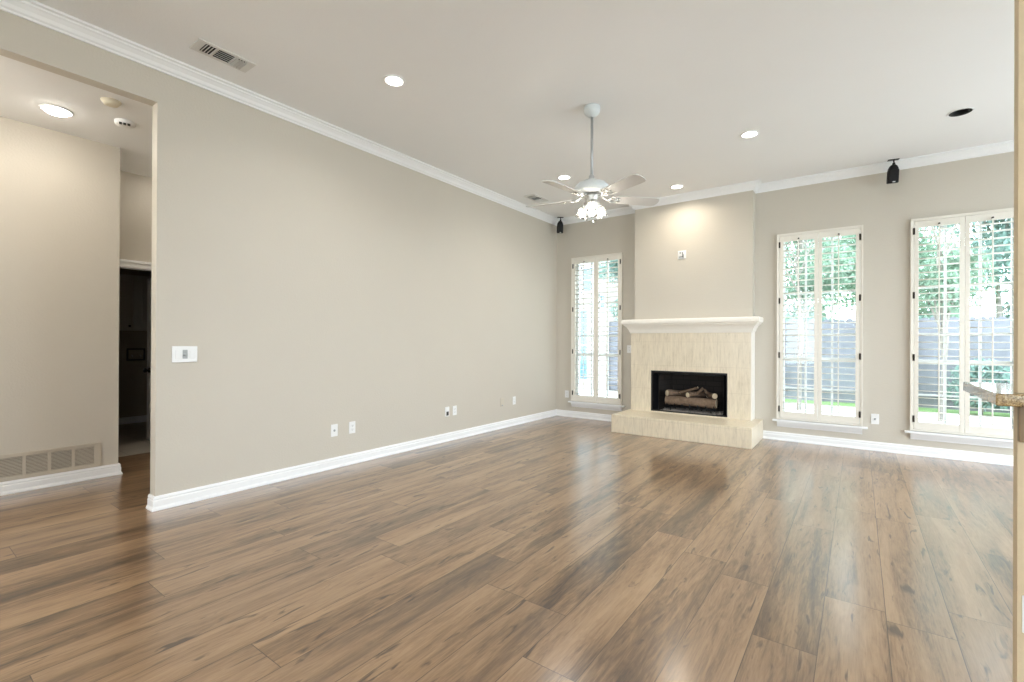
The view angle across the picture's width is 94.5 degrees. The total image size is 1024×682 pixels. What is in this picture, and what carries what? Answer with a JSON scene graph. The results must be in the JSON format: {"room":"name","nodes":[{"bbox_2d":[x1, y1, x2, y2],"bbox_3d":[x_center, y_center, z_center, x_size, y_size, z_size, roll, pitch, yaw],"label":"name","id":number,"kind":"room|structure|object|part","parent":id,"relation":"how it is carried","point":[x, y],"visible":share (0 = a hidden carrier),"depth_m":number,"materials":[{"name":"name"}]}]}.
{"room":"empty living room","nodes":[
{"label":"empty living room","id":0,"kind":"room"},
{"bbox_2d":[0,116,119,481],"bbox_3d":[-4.741,-0.280,3.325,0.720,2.970,2.960,0,0,36],"label":"wall","id":1,"kind":"structure","parent":0,"point":[60,192],"depth_m":3.97,"materials":[{"name":"beige paint"}]},
{"bbox_2d":[0,442,100,481],"bbox_3d":[-3.965,0.999,3.764,0.020,0.210,1.075,0,0,36],"label":"air vent","id":2,"kind":"object","parent":1,"relation":"in","point":[14,466],"visible":1,"depth_m":3.93,"materials":[{"name":"beige metal"}]},
{"bbox_2d":[0,463,122,495],"bbox_3d":[-4.725,1.155,3.322,0.736,0.100,2.986,0,0,36],"label":"baseboard","id":3,"kind":"structure","parent":1,"relation":"attached to","point":[38,482],"depth_m":3.97,"materials":[{"name":"white paint"}]},
{"bbox_2d":[0,55,151,177],"bbox_3d":[-3.959,-1.811,3.405,2.080,0.100,4.200,0,0,36],"label":"ceiling","id":4,"kind":"structure","parent":0,"point":[23,87],"depth_m":3.61,"materials":[{"name":"paint"}]},
{"bbox_2d":[39,104,73,116],"bbox_3d":[-3.467,-1.742,3.602,0.196,0.034,0.196,0,0,36],"label":"recessed light","id":5,"kind":"object","parent":4,"relation":"in","point":[55,110],"visible":1,"depth_m":3.57,"materials":[{"name":"white paint"}]},
{"bbox_2d":[100,97,121,107],"bbox_3d":[-2.935,-1.739,3.463,0.120,0.034,0.120,0,0,36],"label":"smoke detector","id":6,"kind":"object","parent":4,"relation":"attached to","point":[107,101],"visible":1,"depth_m":3.44,"materials":[{"name":"beige plastic"}]},
{"bbox_2d":[114,118,135,128],"bbox_3d":[-3.103,-1.738,3.794,0.136,0.037,0.136,0,0,36],"label":"smoke detector","id":7,"kind":"object","parent":4,"relation":"attached to","point":[124,123],"visible":1,"depth_m":3.76,"materials":[{"name":"white plastic"}]},
{"bbox_2d":[119,268,150,417],"bbox_3d":[-4.878,-0.090,5.991,2.450,2.600,3.300,0,0,36],"label":"wall","id":8,"kind":"structure","parent":0,"point":[132,378],"depth_m":6.95,"materials":[{"name":"paint"}]},
{"bbox_2d":[119,415,146,424],"bbox_3d":[-5.780,1.157,6.645,0.026,0.100,3.100,0,0,36],"label":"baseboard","id":9,"kind":"structure","parent":8,"relation":"attached to","point":[134,419],"depth_m":6.94,"materials":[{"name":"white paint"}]},
{"bbox_2d":[119,274,150,330],"bbox_3d":[-5.615,-0.543,6.564,0.380,0.780,1.550,0,0,36],"label":"upper cabinet","id":10,"kind":"object","parent":8,"relation":"attached to","point":[132,288],"visible":0.3,"depth_m":6.68,"materials":[{"name":"paint"}]},
{"bbox_3d":[-5.500,-0.542,6.467,0.020,0.750,0.490,0,0,36],"label":"door","id":11,"kind":"part","parent":10,"relation":"part of","materials":[{"name":"paint"}]},
{"bbox_3d":[-5.193,-0.540,6.887,0.020,0.750,0.510,0,0,36],"label":"door","id":12,"kind":"part","parent":10,"relation":"part of","materials":[{"name":"paint"}]},
{"bbox_2d":[119,259,151,440],"bbox_3d":[-4.221,0.183,5.310,0.833,2.056,0.870,0,0,36],"label":"door frame","id":13,"kind":"structure","parent":8,"relation":"in","point":[123,263],"depth_m":5.70,"materials":[{"name":"white paint"}]},
{"bbox_3d":[-3.935,0.184,5.100,0.124,2.056,0.870,0,0,36],"label":"casing","id":14,"kind":"part","parent":13,"relation":"part of","materials":[{"name":"white paint"}]},
{"bbox_3d":[-4.357,0.351,5.717,0.064,0.064,0.167,0,0,27],"label":"knob","id":15,"kind":"part","parent":13,"relation":"part of","materials":[{"name":"black metal"}]},
{"bbox_2d":[126,348,144,360],"bbox_3d":[-5.530,0.199,6.963,0.048,0.180,0.220,0,0,36],"label":"washer outlet box","id":16,"kind":"object","parent":8,"relation":"attached to","point":[127,349],"visible":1,"depth_m":6.96,"materials":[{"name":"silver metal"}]},
{"bbox_2d":[120,171,151,261],"bbox_3d":[-3.848,-0.272,5.237,0.100,2.970,3.300,0,0,36],"label":"wall","id":17,"kind":"structure","parent":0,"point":[135,190],"depth_m":4.99,"materials":[{"name":"beige paint"}]},
{"bbox_2d":[0,10,556,495],"bbox_3d":[-2.447,-0.409,3.629,0.100,3.250,10.960,0,0,36],"label":"wall","id":18,"kind":"structure","parent":0,"point":[317,282],"depth_m":4.32,"materials":[{"name":"beige paint"}]},
{"bbox_2d":[172,346,196,362],"bbox_3d":[-2.442,0.099,3.535,0.022,0.120,0.166,0,0,36],"label":"light switch","id":19,"kind":"object","parent":18,"relation":"attached to","point":[179,353],"visible":1,"depth_m":3.53,"materials":[{"name":"white plastic"}]},
{"bbox_2d":[331,424,337,436],"bbox_3d":[-1.706,0.860,4.549,0.014,0.117,0.072,0,0,36],"label":"wall outlet","id":20,"kind":"object","parent":18,"relation":"attached to","point":[334,428],"visible":1,"depth_m":4.55,"materials":[{"name":"white plastic"}]},
{"bbox_2d":[349,421,354,433],"bbox_3d":[-1.591,0.861,4.712,0.008,0.117,0.072,0,0,36],"label":"wall outlet","id":21,"kind":"object","parent":18,"relation":"attached to","point":[351,424],"visible":1,"depth_m":4.71,"materials":[{"name":"white plastic"}]},
{"bbox_2d":[146,409,610,511],"bbox_3d":[-0.415,1.178,5.265,1.454,0.100,5.606,0,0,36],"label":"baseboard","id":22,"kind":"structure","parent":18,"relation":"attached to","point":[154,503],"depth_m":4.48,"materials":[{"name":"white paint"}]},
{"bbox_2d":[445,407,448,416],"bbox_3d":[-0.790,0.867,5.798,0.016,0.117,0.072,0,0,36],"label":"wall outlet","id":23,"kind":"object","parent":18,"relation":"attached to","point":[446,408],"visible":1,"depth_m":5.79,"materials":[{"name":"white plastic"}]},
{"bbox_2d":[453,405,456,414],"bbox_3d":[-0.715,0.867,5.907,0.008,0.117,0.072,0,0,36],"label":"wall outlet","id":24,"kind":"object","parent":18,"relation":"attached to","point":[454,407],"visible":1,"depth_m":5.91,"materials":[{"name":"white plastic"}]},
{"bbox_2d":[0,0,1013,225],"bbox_3d":[0.488,-1.979,1.394,7.270,0.092,10.810,0,0,36],"label":"trim","id":25,"kind":"structure","parent":18,"relation":"attached to","point":[36,12],"depth_m":4.62,"materials":[{"name":"white paint"}]},
{"bbox_2d":[0,416,1012,681],"bbox_3d":[-1.298,1.278,2.717,11.900,0.124,11.060,0,0,36],"label":"floor","id":26,"kind":"structure","parent":0,"point":[555,548],"depth_m":2.54,"materials":[{"name":"brown wood"}]},
{"bbox_2d":[611,316,763,448],"bbox_3d":[2.357,0.469,6.406,1.798,1.548,1.115,0,0,36],"label":"fireplace","id":27,"kind":"object","parent":26,"relation":"on","point":[716,355],"depth_m":6.27,"materials":[{"name":"stone"}]},
{"bbox_2d":[654,373,658,408],"bbox_3d":[2.055,0.715,6.731,0.070,0.505,0.028,0,0,36],"label":"curtain","id":28,"kind":"object","parent":27,"relation":"hanging from","point":[656,375],"depth_m":6.74,"materials":[{"name":"black metal"}]},
{"bbox_3d":[2.390,0.703,6.434,1.009,0.570,0.024,0,0,36],"label":"firebox frame","id":29,"kind":"part","parent":27,"relation":"part of","materials":[{"name":"black metal"}]},
{"bbox_2d":[665,396,717,408],"bbox_3d":[2.473,0.843,6.553,0.690,0.138,0.138,0,0,36],"label":"log","id":30,"kind":"object","parent":27,"relation":"on","point":[678,400],"visible":0.98,"depth_m":6.49,"materials":[{"name":"wood"}]},
{"bbox_2d":[660,407,723,414],"bbox_3d":[2.515,0.979,6.610,0.827,0.034,0.387,0,0,36],"label":"embers","id":31,"kind":"object","parent":27,"relation":"in","point":[665,408],"visible":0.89,"depth_m":6.56},
{"bbox_3d":[2.414,0.458,6.466,0.989,0.010,0.010,0,0,36],"label":"curtain rod","id":32,"kind":"part","parent":27,"relation":"part of","materials":[{"name":"black metal"}]},
{"bbox_3d":[2.520,0.927,6.609,0.660,0.014,0.224,0,0,36],"label":"cross rail","id":33,"kind":"part","parent":27,"relation":"part of","materials":[{"name":"black metal"}]},
{"bbox_3d":[2.525,0.923,6.615,0.660,0.131,0.318,0,0,36],"label":"fire grate","id":34,"kind":"part","parent":27,"relation":"part of","materials":[{"name":"black metal"}]},
{"bbox_2d":[724,376,725,414],"bbox_3d":[2.788,0.717,6.194,0.035,0.505,0.028,0,0,36],"label":"curtain","id":35,"kind":"object","parent":27,"relation":"hanging from","point":[724,376],"depth_m":6.19,"materials":[{"name":"black metal"}]},
{"bbox_3d":[2.562,0.851,6.674,0.519,0.117,0.119,0,0,36],"label":"log","id":36,"kind":"object","parent":27,"relation":"on","visible":0},
{"bbox_2d":[665,389,686,395],"bbox_3d":[2.356,0.743,6.749,0.338,0.110,0.097,0,0,-13],"label":"log","id":37,"kind":"object","parent":36,"relation":"on","point":[669,392],"visible":0.78,"depth_m":6.71,"materials":[{"name":"wood"}]},
{"bbox_2d":[686,387,705,396],"bbox_3d":[2.581,0.714,6.564,0.309,0.149,0.153,0,0,-24],"label":"log","id":38,"kind":"object","parent":36,"relation":"on","point":[699,393],"visible":1,"depth_m":6.55,"materials":[{"name":"wood"}]},
{"bbox_2d":[680,386,697,393],"bbox_3d":[2.477,0.691,6.626,0.250,0.122,0.045,0,0,29],"label":"log","id":39,"kind":"object","parent":38,"relation":"on","point":[694,388],"visible":1,"depth_m":6.61,"materials":[{"name":"wood"}]},
{"bbox_2d":[704,389,717,398],"bbox_3d":[2.697,0.722,6.471,0.140,0.138,0.286,0,0,6],"label":"log","id":40,"kind":"object","parent":36,"relation":"on","point":[708,394],"visible":0.99,"depth_m":6.44,"materials":[{"name":"wood"}]},
{"bbox_2d":[35,0,1013,218],"bbox_3d":[0.504,-2.100,1.415,7.470,0.150,11.060,0,0,36],"label":"ceiling","id":41,"kind":"structure","parent":0,"point":[494,96],"depth_m":3.58,"materials":[{"name":"paint"}]},
{"bbox_2d":[189,38,255,72],"bbox_3d":[-2.055,-2.022,3.371,0.172,0.020,0.372,0,0,36],"label":"ceiling vent","id":42,"kind":"object","parent":41,"relation":"in","point":[204,47],"visible":1,"depth_m":3.36,"materials":[{"name":"metal"}]},
{"bbox_2d":[383,74,404,86],"bbox_3d":[-0.916,-2.022,3.682,0.170,0.010,0.170,0,0,36],"label":"recessed light","id":43,"kind":"object","parent":41,"relation":"in","point":[392,80],"visible":1,"depth_m":3.67,"materials":[{"name":"white paint"}]},
{"bbox_2d":[524,194,547,202],"bbox_3d":[0.342,-2.005,6.677,0.172,0.020,0.372,0,0,36],"label":"ceiling vent","id":44,"kind":"object","parent":41,"relation":"in","point":[534,197],"visible":1,"depth_m":6.67,"materials":[{"name":"metal"}]},
{"bbox_2d":[557,217,563,232],"bbox_3d":[0.783,-1.875,7.662,0.110,0.272,0.132,0,0,-4],"label":"speaker","id":45,"kind":"object","parent":41,"relation":"attached to","point":[560,223],"visible":1,"depth_m":7.61},
{"bbox_2d":[558,224,562,231],"bbox_3d":[0.781,-1.814,7.611,0.084,0.123,0.032,0,0,-4],"label":"grille","id":46,"kind":"object","parent":45,"relation":"attached to","point":[560,226],"depth_m":7.61,"materials":[{"name":"black plastic"}]},
{"bbox_2d":[557,175,570,179],"bbox_3d":[0.641,-2.011,5.825,0.170,0.010,0.170,0,0,36],"label":"recessed light","id":47,"kind":"object","parent":41,"relation":"in","point":[561,177],"visible":1,"depth_m":5.82,"materials":[{"name":"white paint"}]},
{"bbox_2d":[526,103,658,223],"bbox_3d":[0.654,-1.513,4.071,1.169,1.012,1.162,0,0,36],"label":"ceiling fan","id":48,"kind":"object","parent":41,"relation":"hanging from","point":[591,189],"visible":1,"depth_m":4.02,"materials":[{"name":"white metal"}]},
{"bbox_3d":[0.338,-1.232,4.250,0.447,0.037,0.130,0,0,26],"label":"blade","id":49,"kind":"part","parent":48,"relation":"part of","materials":[{"name":"beige wood"}]},
{"bbox_3d":[0.417,-1.233,3.801,0.130,0.037,0.447,0,0,44],"label":"blade","id":50,"kind":"part","parent":48,"relation":"part of","materials":[{"name":"beige wood"}]},
{"bbox_3d":[0.612,-1.116,4.141,0.126,0.139,0.116,0,0,36],"label":"lamp shade","id":51,"kind":"part","parent":48,"relation":"part of","materials":[{"name":"white glass"}]},
{"bbox_3d":[0.673,-1.117,3.981,0.115,0.139,0.123,0,0,36],"label":"lamp shade","id":52,"kind":"part","parent":48,"relation":"part of","materials":[{"name":"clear glass"}]},
{"bbox_3d":[0.781,-1.116,4.113,0.117,0.139,0.123,0,0,36],"label":"lamp shade","id":53,"kind":"part","parent":48,"relation":"part of","materials":[{"name":"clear glass"}]},
{"bbox_3d":[0.869,-1.231,3.737,0.130,0.037,0.447,0,0,-28],"label":"blade","id":54,"kind":"part","parent":48,"relation":"part of","materials":[{"name":"beige wood"}]},
{"bbox_3d":[1.069,-1.229,4.147,0.447,0.037,0.130,0,0,-10],"label":"blade","id":55,"kind":"part","parent":48,"relation":"part of","materials":[{"name":"beige wood"}]},
{"bbox_2d":[670,184,683,188],"bbox_3d":[2.144,-2.003,6.150,0.170,0.010,0.170,0,0,36],"label":"recessed light","id":56,"kind":"object","parent":41,"relation":"in","point":[678,186],"visible":1,"depth_m":6.14,"materials":[{"name":"white paint"}]},
{"bbox_2d":[740,130,758,138],"bbox_3d":[2.308,-2.006,4.598,0.170,0.010,0.170,0,0,36],"label":"recessed light","id":57,"kind":"object","parent":41,"relation":"in","point":[748,134],"visible":1,"depth_m":4.60,"materials":[{"name":"white paint"}]},
{"bbox_2d":[886,158,899,183],"bbox_3d":[4.188,-1.865,5.194,0.110,0.272,0.132,0,0,26],"label":"speaker","id":58,"kind":"object","parent":41,"relation":"attached to","point":[893,170],"visible":1,"depth_m":5.16},
{"bbox_2d":[889,169,898,181],"bbox_3d":[4.161,-1.803,5.151,0.084,0.123,0.032,0,0,26],"label":"grille","id":59,"kind":"object","parent":58,"relation":"attached to","point":[893,173],"depth_m":5.15,"materials":[{"name":"black plastic"}]},
{"bbox_2d":[946,107,974,117],"bbox_3d":[3.928,-2.061,4.144,0.184,0.127,0.184,0,0,36],"label":"recessed light","id":60,"kind":"object","parent":41,"relation":"in","point":[956,113],"visible":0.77,"depth_m":4.16,"materials":[{"name":"white paint"}]},
{"bbox_2d":[635,190,754,319],"bbox_3d":[2.473,-0.501,6.527,1.559,3.010,0.170,0,0,36],"label":"wall","id":61,"kind":"structure","parent":0,"point":[716,276],"depth_m":6.40,"materials":[{"name":"beige paint"}]},
{"bbox_2d":[678,250,685,258],"bbox_3d":[2.333,-1.189,6.506,0.110,0.112,0.035,0,0,36],"label":"outlet","id":62,"kind":"object","parent":61,"relation":"attached to","point":[681,254],"visible":1,"depth_m":6.51,"materials":[{"name":"white plastic"}]},
{"bbox_2d":[556,151,1013,455],"bbox_3d":[3.719,-0.377,5.812,7.470,3.250,0.150,0,0,36],"label":"wall","id":63,"kind":"structure","parent":0,"point":[885,212],"depth_m":5.44,"materials":[{"name":"beige paint"}]},
{"bbox_2d":[565,390,568,397],"bbox_3d":[0.901,0.871,7.771,0.072,0.117,0.008,0,0,36],"label":"wall outlet","id":64,"kind":"object","parent":63,"relation":"attached to","point":[566,391],"visible":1,"depth_m":7.77,"materials":[{"name":"white plastic"}]},
{"bbox_2d":[568,261,624,410],"bbox_3d":[1.359,-0.124,7.498,0.964,2.390,0.198,0,0,36],"label":"window","id":65,"kind":"structure","parent":63,"relation":"in","point":[607,354],"depth_m":7.62,"materials":[{"name":"white wood"}]},
{"bbox_3d":[1.312,1.024,7.439,0.964,0.092,0.058,0,0,36],"label":"sill","id":66,"kind":"part","parent":65,"relation":"part of","materials":[{"name":"white paint"}]},
{"bbox_2d":[571,252,622,404],"bbox_3d":[1.322,-0.188,7.447,0.872,2.316,0.075,0,0,36],"label":"window shutter","id":67,"kind":"object","parent":65,"relation":"attached to","point":[596,259],"visible":1,"depth_m":7.43,"materials":[{"name":"paint"}]},
{"bbox_3d":[1.139,-0.203,7.542,0.011,2.111,0.010,0,0,36],"label":"tilt rod","id":68,"kind":"part","parent":67,"relation":"part of","materials":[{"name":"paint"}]},
{"bbox_3d":[1.160,-0.182,7.571,0.404,2.266,0.028,0,0,36],"label":"panel","id":69,"kind":"part","parent":67,"relation":"part of","materials":[{"name":"paint"}]},
{"bbox_3d":[1.467,-0.202,7.301,0.011,2.111,0.010,0,0,36],"label":"tilt rod","id":70,"kind":"part","parent":67,"relation":"part of","materials":[{"name":"paint"}]},
{"bbox_3d":[1.488,-0.181,7.330,0.404,2.266,0.028,0,0,36],"label":"panel","id":71,"kind":"part","parent":67,"relation":"part of","materials":[{"name":"paint"}]},
{"bbox_3d":[1.401,-0.179,7.556,0.820,2.280,0.055,0,0,36],"label":"sash","id":72,"kind":"part","parent":65,"relation":"part of","materials":[{"name":"white wood"}]},
{"bbox_2d":[627,345,630,352],"bbox_3d":[1.770,0.122,7.138,0.072,0.117,0.008,0,0,36],"label":"wall outlet","id":73,"kind":"object","parent":63,"relation":"attached to","point":[628,346],"visible":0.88,"depth_m":7.14,"materials":[{"name":"white plastic"}]},
{"bbox_2d":[772,237,867,433],"bbox_3d":[3.730,-0.117,5.761,0.964,2.390,0.198,0,0,36],"label":"window","id":74,"kind":"structure","parent":63,"relation":"in","point":[780,422],"depth_m":5.75,"materials":[{"name":"white wood"}]},
{"bbox_2d":[776,225,862,425],"bbox_3d":[3.694,-0.180,5.710,0.872,2.316,0.075,0,0,36],"label":"window shutter","id":75,"kind":"object","parent":74,"relation":"attached to","point":[817,235],"visible":1,"depth_m":5.69,"materials":[{"name":"paint"}]},
{"bbox_3d":[3.511,-0.196,5.804,0.011,2.111,0.010,0,0,36],"label":"tilt rod","id":76,"kind":"part","parent":75,"relation":"part of","materials":[{"name":"paint"}]},
{"bbox_3d":[3.532,-0.175,5.833,0.404,2.266,0.028,0,0,36],"label":"panel","id":77,"kind":"part","parent":75,"relation":"part of","materials":[{"name":"paint"}]},
{"bbox_3d":[3.839,-0.195,5.564,0.011,2.111,0.010,0,0,36],"label":"tilt rod","id":78,"kind":"part","parent":75,"relation":"part of","materials":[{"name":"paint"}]},
{"bbox_3d":[3.860,-0.174,5.593,0.404,2.266,0.028,0,0,36],"label":"panel","id":79,"kind":"part","parent":75,"relation":"part of","materials":[{"name":"paint"}]},
{"bbox_3d":[3.684,1.032,5.702,0.964,0.092,0.058,0,0,36],"label":"sill","id":80,"kind":"part","parent":74,"relation":"part of","materials":[{"name":"white paint"}]},
{"bbox_2d":[871,414,878,423],"bbox_3d":[4.140,0.890,5.395,0.072,0.117,0.014,0,0,36],"label":"wall outlet","id":81,"kind":"object","parent":63,"relation":"attached to","point":[874,417],"visible":1,"depth_m":5.39,"materials":[{"name":"white plastic"}]},
{"bbox_2d":[763,430,1012,465],"bbox_3d":[4.905,1.201,4.826,4.184,0.100,0.026,0,0,36],"label":"baseboard","id":82,"kind":"structure","parent":63,"relation":"attached to","point":[999,459],"depth_m":5.28,"materials":[{"name":"white paint"}]},
{"bbox_2d":[904,218,1013,448],"bbox_3d":[4.771,-0.114,4.998,0.964,2.390,0.198,0,0,36],"label":"window","id":83,"kind":"structure","parent":63,"relation":"in","point":[928,436],"depth_m":4.97,"materials":[{"name":"white wood"}]},
{"bbox_3d":[4.724,1.035,4.939,0.964,0.092,0.058,0,0,36],"label":"sill","id":84,"kind":"part","parent":83,"relation":"part of","materials":[{"name":"white paint"}]},
{"bbox_2d":[910,207,1013,438],"bbox_3d":[4.734,-0.177,4.948,0.872,2.316,0.075,0,0,36],"label":"window shutter","id":85,"kind":"object","parent":83,"relation":"attached to","point":[964,219],"visible":0.8,"depth_m":4.96,"materials":[{"name":"paint"}]},
{"bbox_3d":[4.551,-0.192,5.042,0.011,2.111,0.010,0,0,36],"label":"tilt rod","id":86,"kind":"part","parent":85,"relation":"part of","materials":[{"name":"paint"}]},
{"bbox_3d":[4.572,-0.172,5.071,0.404,2.266,0.028,0,0,36],"label":"panel","id":87,"kind":"part","parent":85,"relation":"part of","materials":[{"name":"paint"}]},
{"bbox_3d":[4.900,-0.171,4.831,0.404,2.266,0.028,0,0,36],"label":"panel","id":88,"kind":"part","parent":85,"relation":"part of","materials":[{"name":"paint"}]},
{"bbox_3d":[4.879,-0.191,4.802,0.011,2.111,0.010,0,0,36],"label":"tilt rod","id":89,"kind":"part","parent":85,"relation":"part of","materials":[{"name":"paint"}]},
{"bbox_2d":[1013,0,1023,681],"bbox_3d":[2.211,-0.393,1.067,1.496,3.250,0.050,0,0,36],"label":"door","id":90,"kind":"structure","parent":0,"point":[1018,384],"depth_m":1.49,"materials":[{"name":"beige paint"}]},
{"bbox_2d":[963,382,1023,442],"bbox_3d":[2.286,0.242,1.263,1.504,0.151,0.578,0,0,36],"label":"granite bar ledge","id":91,"kind":"object","parent":90,"relation":"attached to","point":[999,394],"visible":1,"depth_m":1.50,"materials":[{"name":"beige stone"}]},
{"bbox_2d":[963,382,1023,406],"bbox_3d":[2.286,0.186,1.264,1.504,0.038,0.578,0,0,36],"label":"countertop","id":92,"kind":"structure","parent":91,"relation":"on","point":[999,394],"depth_m":1.57,"materials":[{"name":"stone"}]},
{"bbox_2d":[1022,595,1023,632],"bbox_3d":[1.621,0.852,1.455,0.072,0.117,0.008,0,0,36],"label":"wall outlet","id":93,"kind":"object","parent":90,"relation":"attached to","point":[1022,595],"visible":1,"depth_m":1.48,"materials":[{"name":"white plastic"}]},
{"label":"outside","id":94,"kind":"structure","parent":0,"visible":0},
{"bbox_2d":[785,383,1009,418],"bbox_3d":[3.539,1.500,4.838,32.000,0.190,40.000,0,0,36],"label":"ground","id":95,"kind":"structure","parent":94,"point":[809,402],"depth_m":9.93,"materials":[{"name":"green plant"}]},
{"bbox_2d":[580,261,617,390],"bbox_3d":[0.990,-2.461,17.882,9.450,7.760,7.000,0,0,36],"label":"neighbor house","id":96,"kind":"structure","parent":95,"relation":"on","point":[587,345],"depth_m":13.28,"materials":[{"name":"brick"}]},
{"bbox_3d":[1.934,0.120,13.582,0.570,1.970,0.020,0,0,36],"label":"pane","id":97,"kind":"part","parent":96,"relation":"part of","materials":[{"name":"glass"}]},
{"bbox_3d":[2.148,-1.730,13.434,0.320,0.670,0.020,0,0,36],"label":"pane","id":98,"kind":"part","parent":96,"relation":"part of","materials":[{"name":"glass"}]},
{"bbox_2d":[599,260,617,320],"bbox_3d":[2.930,-0.879,11.402,1.746,4.593,1.697,0,0,-7],"label":"tree","id":99,"kind":"object","parent":95,"relation":"on","point":[610,264],"visible":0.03,"depth_m":11.57,"materials":[{"name":"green plant"}]},
{"bbox_2d":[609,316,1010,412],"bbox_3d":[9.729,0.420,8.601,16.614,2.040,1.258,0,0,36],"label":"fence","id":100,"kind":"object","parent":95,"relation":"on","point":[791,352],"visible":0.21,"depth_m":10.81,"materials":[{"name":"grey wood"}]},
{"bbox_2d":[793,317,830,320],"bbox_3d":[8.137,0.378,12.879,2.300,2.139,1.659,0,0,36],"label":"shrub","id":101,"kind":"object","parent":95,"relation":"on","point":[808,319],"visible":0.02,"depth_m":12.82,"materials":[{"name":"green plant"}]},
{"bbox_2d":[785,238,855,408],"bbox_3d":[5.640,-1.116,9.338,2.150,5.082,1.720,0,0,36],"label":"tree","id":102,"kind":"object","parent":95,"relation":"on","point":[828,275],"visible":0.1,"depth_m":9.27,"materials":[{"name":"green plant"}]},
{"bbox_3d":[5.594,-2.209,9.384,1.522,2.896,2.276,0,0,-26],"label":"crown","id":103,"kind":"part","parent":102,"relation":"part of","materials":[{"name":"green plant"}]},
{"bbox_2d":[785,238,855,321],"bbox_3d":[9.715,-2.328,16.203,3.930,7.569,4.416,0,0,3],"label":"tree","id":104,"kind":"object","parent":95,"relation":"on","point":[828,243],"visible":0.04,"depth_m":15.95,"materials":[{"name":"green plant"}]},
{"bbox_2d":[810,226,972,319],"bbox_3d":[15.496,-2.555,19.738,5.450,8.090,5.271,0,0,-39],"label":"tree","id":105,"kind":"object","parent":95,"relation":"on","point":[931,240],"visible":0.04,"depth_m":19.01,"materials":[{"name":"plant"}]},
{"bbox_2d":[919,224,999,420],"bbox_3d":[7.452,-0.958,8.188,1.499,4.778,1.745,0,0,36],"label":"tree","id":106,"kind":"object","parent":95,"relation":"on","point":[972,258],"visible":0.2,"depth_m":7.97,"materials":[{"name":"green plant"}]},
{"bbox_3d":[7.441,-1.874,8.201,1.536,2.946,1.745,0,0,36],"label":"crown","id":107,"kind":"part","parent":106,"relation":"part of","materials":[{"name":"green plant"}]},
{"bbox_2d":[919,218,1010,318],"bbox_3d":[13.491,-2.305,13.149,4.238,7.546,4.311,0,0,36],"label":"tree","id":108,"kind":"object","parent":95,"relation":"on","point":[1006,225],"visible":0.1,"depth_m":12.53,"materials":[{"name":"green plant"}]},
{"bbox_2d":[947,358,1009,414],"bbox_3d":[8.973,0.877,9.019,1.174,1.132,0.844,0,0,36],"label":"shrub","id":109,"kind":"object","parent":95,"relation":"on","point":[987,375],"visible":0.34,"depth_m":8.96,"materials":[{"name":"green plant"}]},
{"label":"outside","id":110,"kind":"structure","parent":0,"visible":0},
{"bbox_2d":[580,389,1009,428],"bbox_3d":[1.687,1.359,0.617,22.000,0.060,21.000,0,0,36],"label":"patio","id":111,"kind":"structure","parent":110,"point":[1006,421],"depth_m":8.78,"materials":[{"name":"concrete"}]}
]}

